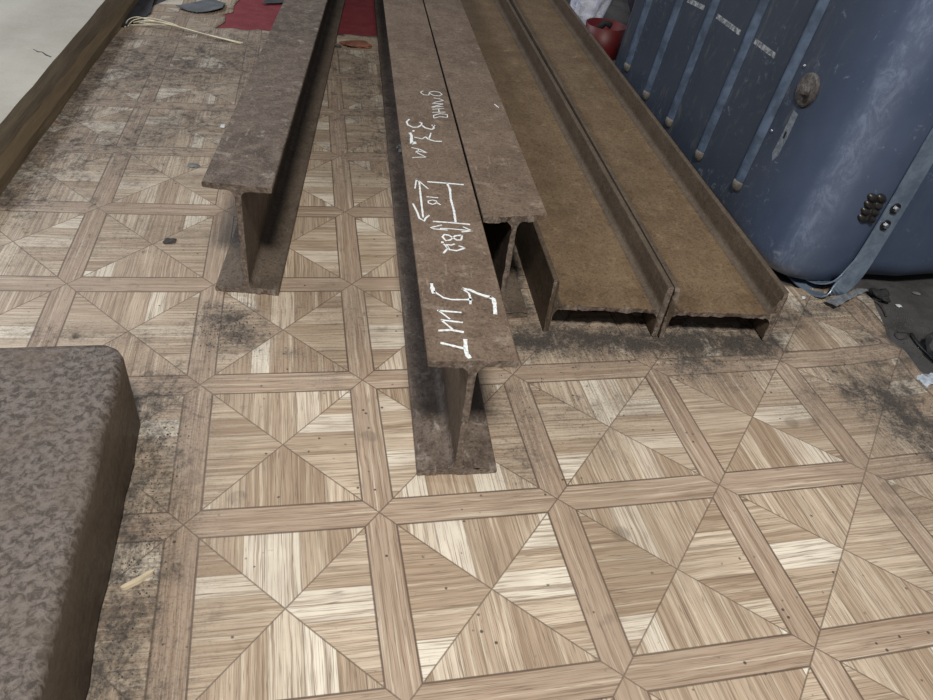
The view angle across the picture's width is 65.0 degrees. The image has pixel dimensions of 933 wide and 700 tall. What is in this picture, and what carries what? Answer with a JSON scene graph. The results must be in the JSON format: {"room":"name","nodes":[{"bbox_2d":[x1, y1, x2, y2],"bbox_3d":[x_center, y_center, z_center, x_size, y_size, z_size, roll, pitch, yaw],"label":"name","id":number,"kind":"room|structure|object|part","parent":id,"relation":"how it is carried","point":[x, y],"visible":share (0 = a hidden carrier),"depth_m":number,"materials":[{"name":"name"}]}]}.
{"room":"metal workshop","nodes":[
{"label":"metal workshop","id":0,"kind":"room"},
{"bbox_2d":[153,0,932,373],"bbox_3d":[0.272,-0.493,1.638,6.400,0.082,6.400,8,39,0],"label":"floor","id":1,"kind":"structure","parent":0,"point":[900,288],"depth_m":1.14,"materials":[{"name":"concrete"}]},
{"bbox_2d":[217,0,376,35],"bbox_3d":[-0.269,-1.128,2.245,1.050,0.001,1.360,8,39,0],"label":"sheet","id":2,"kind":"object","parent":1,"relation":"on","point":[358,17],"visible":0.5,"depth_m":1.89,"materials":[{"name":"red fabric"}]},
{"bbox_2d":[262,0,283,3],"bbox_3d":[-0.496,-0.950,1.981,0.054,0.005,0.149,35,46,29],"label":"scrap","id":3,"kind":"object","parent":2,"relation":"on","point":[265,1],"visible":0.84,"depth_m":1.95,"materials":[{"name":"grey metal"}]},
{"bbox_2d":[0,0,932,699],"bbox_3d":[-0.219,-0.201,1.124,2.210,0.014,2.950,8,39,0],"label":"floor","id":4,"kind":"structure","parent":1,"relation":"on","point":[760,526],"depth_m":0.80,"materials":[{"name":"beige wood"}]},
{"bbox_2d":[0,0,138,194],"bbox_3d":[-1.143,-0.659,1.469,0.764,0.072,1.900,0,40,-10],"label":"slab","id":5,"kind":"object","parent":4,"relation":"on","point":[48,48],"visible":1,"depth_m":1.36,"materials":[{"name":"beige wood"}]},
{"bbox_2d":[0,345,139,699],"bbox_3d":[-0.376,0.320,0.398,0.242,0.101,0.901,-2,40,-12],"label":"block","id":6,"kind":"object","parent":4,"relation":"on","point":[70,421],"visible":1,"depth_m":0.59,"materials":[{"name":"grey stone"}]},
{"bbox_2d":[121,0,153,26],"bbox_3d":[-0.924,-0.915,1.866,0.255,0.004,0.703,-5,41,-15],"label":"mat","id":7,"kind":"object","parent":4,"relation":"on","point":[143,8],"visible":0.23,"depth_m":1.78,"materials":[{"name":"black rubber"}]},
{"bbox_2d":[120,569,154,589],"bbox_3d":[-0.285,0.200,0.635,0.029,0.003,0.006,-26,50,-34],"label":"wood splinter","id":8,"kind":"object","parent":4,"relation":"on","point":[141,578],"visible":1,"depth_m":0.63,"materials":[{"name":"beige wood"}]},
{"bbox_2d":[163,238,176,243],"bbox_3d":[-0.421,-0.155,1.039,0.020,0.005,0.013,-11,43,-22],"label":"clod","id":9,"kind":"object","parent":4,"relation":"on","point":[167,240],"visible":1,"depth_m":1.04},
{"bbox_2d":[125,17,242,43],"bbox_3d":[-0.654,-0.743,1.698,0.285,0.016,0.046,9,39,1],"label":"straw bundle","id":10,"kind":"object","parent":4,"relation":"on","point":[163,22],"visible":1,"depth_m":1.70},
{"bbox_2d":[188,163,199,167],"bbox_3d":[-0.453,-0.307,1.217,0.020,0.003,0.015,-3,41,-13],"label":"flake","id":11,"kind":"object","parent":4,"relation":"on","point":[192,165],"visible":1,"depth_m":1.22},
{"bbox_2d":[176,0,225,11],"bbox_3d":[-0.659,-0.872,1.855,0.078,0.007,0.123,27,43,21],"label":"scrap","id":12,"kind":"object","parent":4,"relation":"on","point":[203,5],"visible":1,"depth_m":1.85,"materials":[{"name":"grey metal"}]},
{"bbox_2d":[201,0,344,295],"bbox_3d":[-0.382,-1.163,2.138,0.082,0.157,3.203,2,40,-7],"label":"steel beam","id":13,"kind":"structure","parent":4,"relation":"on","point":[262,154],"depth_m":1.07,"materials":[{"name":"brown metal"}]},
{"bbox_2d":[339,40,371,47],"bbox_3d":[-0.266,-0.737,1.762,0.077,0.010,0.046,-6,41,-16],"label":"shard","id":14,"kind":"object","parent":4,"relation":"on","point":[353,43],"visible":1,"depth_m":1.76},
{"bbox_2d":[374,0,518,475],"bbox_3d":[-0.195,-0.960,1.925,0.085,0.157,3.202,0,40,-9],"label":"steel beam","id":15,"kind":"structure","parent":4,"relation":"on","point":[456,325],"depth_m":0.85,"materials":[{"name":"brown metal"}]},
{"bbox_2d":[396,145,401,153],"bbox_3d":[-0.114,-0.362,1.326,0.028,0.023,0.025,8,39,0],"label":"lump","id":16,"kind":"object","parent":15,"relation":"on","point":[398,147],"visible":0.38,"depth_m":1.32,"materials":[{"name":"grey stone"}]},
{"bbox_2d":[423,0,547,317],"bbox_3d":[-0.142,-1.130,2.140,0.082,0.157,3.206,0,40,-9],"label":"steel beam","id":17,"kind":"structure","parent":4,"relation":"on","point":[506,193],"depth_m":1.04,"materials":[{"name":"brown metal"}]},
{"bbox_2d":[461,0,673,336],"bbox_3d":[-0.005,-1.081,2.164,0.158,0.082,3.206,0,40,-9],"label":"steel beam","id":18,"kind":"structure","parent":4,"relation":"on","point":[589,253],"depth_m":1.14,"materials":[{"name":"brown metal"}]},
{"bbox_2d":[586,18,626,63],"bbox_3d":[0.349,-0.795,1.869,0.124,0.099,0.124,8,39,0],"label":"tub","id":19,"kind":"object","parent":4,"relation":"on","point":[609,33],"visible":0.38,"depth_m":1.83,"materials":[{"name":"plastic"}]},
{"bbox_2d":[509,0,788,340],"bbox_3d":[0.161,-1.075,2.185,0.157,0.082,3.205,1,40,-9],"label":"steel beam","id":20,"kind":"structure","parent":4,"relation":"on","point":[712,267],"depth_m":1.23,"materials":[{"name":"brown metal"}]},
{"bbox_2d":[826,288,867,306],"bbox_3d":[0.577,-0.083,1.112,0.094,0.005,0.019,-21,48,-31],"label":"scrap","id":21,"kind":"object","parent":4,"relation":"on","point":[838,300],"visible":1,"depth_m":1.11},
{"bbox_2d":[917,373,932,386],"bbox_3d":[0.618,0.041,0.978,0.033,0.009,0.029,-1,40,-11],"label":"chip","id":22,"kind":"object","parent":4,"relation":"on","point":[926,381],"visible":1,"depth_m":0.97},
{"bbox_2d":[91,281,932,697],"bbox_3d":[0.141,0.001,0.951,1.204,0.004,0.485,-14,44,-25],"label":"crumbs","id":23,"kind":"object","parent":1,"relation":"on","point":[132,628],"visible":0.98,"depth_m":0.94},
{"bbox_2d":[570,0,613,25],"bbox_3d":[0.347,-0.980,1.971,0.115,0.250,0.117,31,45,25],"label":"plastic bag","id":24,"kind":"object","parent":1,"relation":"on","point":[585,9],"visible":0.43,"depth_m":1.97,"materials":[{"name":"white plastic"}]},
{"bbox_2d":[628,0,634,11],"bbox_3d":[0.567,-1.146,2.201,0.152,0.260,0.151,8,39,0],"label":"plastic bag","id":25,"kind":"object","parent":1,"relation":"on","point":[630,2],"visible":0.16,"depth_m":2.26,"materials":[{"name":"black plastic"}]},
{"bbox_2d":[615,0,932,280],"bbox_3d":[1.052,-0.636,1.397,1.368,0.594,0.846,-5,41,-15],"label":"storage tank","id":26,"kind":"object","parent":1,"relation":"on","point":[791,113],"visible":0.87,"depth_m":1.09,"materials":[{"name":"blue metal"}]},
{"bbox_3d":[0.486,-0.371,1.044,0.009,0.047,0.047,-1,40,-11],"label":"round plate","id":27,"kind":"part","parent":26,"relation":"part of","materials":[{"name":"metal"}]},
{"bbox_2d":[786,128,932,297],"bbox_3d":[0.564,-0.378,1.021,0.118,0.589,0.248,-11,43,-22],"label":"strap","id":28,"kind":"object","parent":26,"relation":"attached to","point":[922,162],"visible":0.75,"depth_m":1.06,"materials":[{"name":"metal"}]},
{"bbox_2d":[857,193,886,222],"bbox_3d":[0.570,-0.207,1.039,0.034,0.047,0.039,8,39,0],"label":"fitting","id":29,"kind":"object","parent":26,"relation":"attached to","point":[874,202],"visible":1,"depth_m":1.02,"materials":[{"name":"black metal"}]},
{"bbox_2d":[869,288,890,302],"bbox_3d":[0.636,-0.085,1.128,0.031,0.020,0.026,8,39,0],"label":"stone","id":30,"kind":"object","parent":1,"relation":"on","point":[880,295],"visible":1,"depth_m":1.12,"materials":[{"name":"grey stone"}]},
{"bbox_2d":[873,299,886,316],"bbox_3d":[0.630,-0.066,1.117,0.012,0.004,0.048,-2,40,-12],"label":"rod","id":31,"kind":"object","parent":1,"relation":"on","point":[875,301],"visible":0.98,"depth_m":1.11,"materials":[{"name":"black metal"}]},
{"bbox_2d":[894,330,909,339],"bbox_3d":[0.634,-0.021,1.065,0.027,0.002,0.022,8,39,0],"label":"wire","id":32,"kind":"object","parent":1,"relation":"on","point":[908,335],"visible":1,"depth_m":1.06,"materials":[{"name":"black metal"}]},
{"bbox_2d":[909,333,932,360],"bbox_3d":[0.650,-0.001,1.040,0.009,0.006,0.071,1,40,-9],"label":"rod","id":33,"kind":"object","parent":1,"relation":"on","point":[912,335],"visible":1,"depth_m":1.04,"materials":[{"name":"grey metal"}]},
{"bbox_2d":[926,332,932,356],"bbox_3d":[0.677,-0.010,1.019,0.064,0.053,0.076,23,42,17],"label":"stone","id":34,"kind":"object","parent":1,"relation":"on","point":[929,339],"visible":1,"depth_m":1.02,"materials":[{"name":"grey stone"}]}
]}

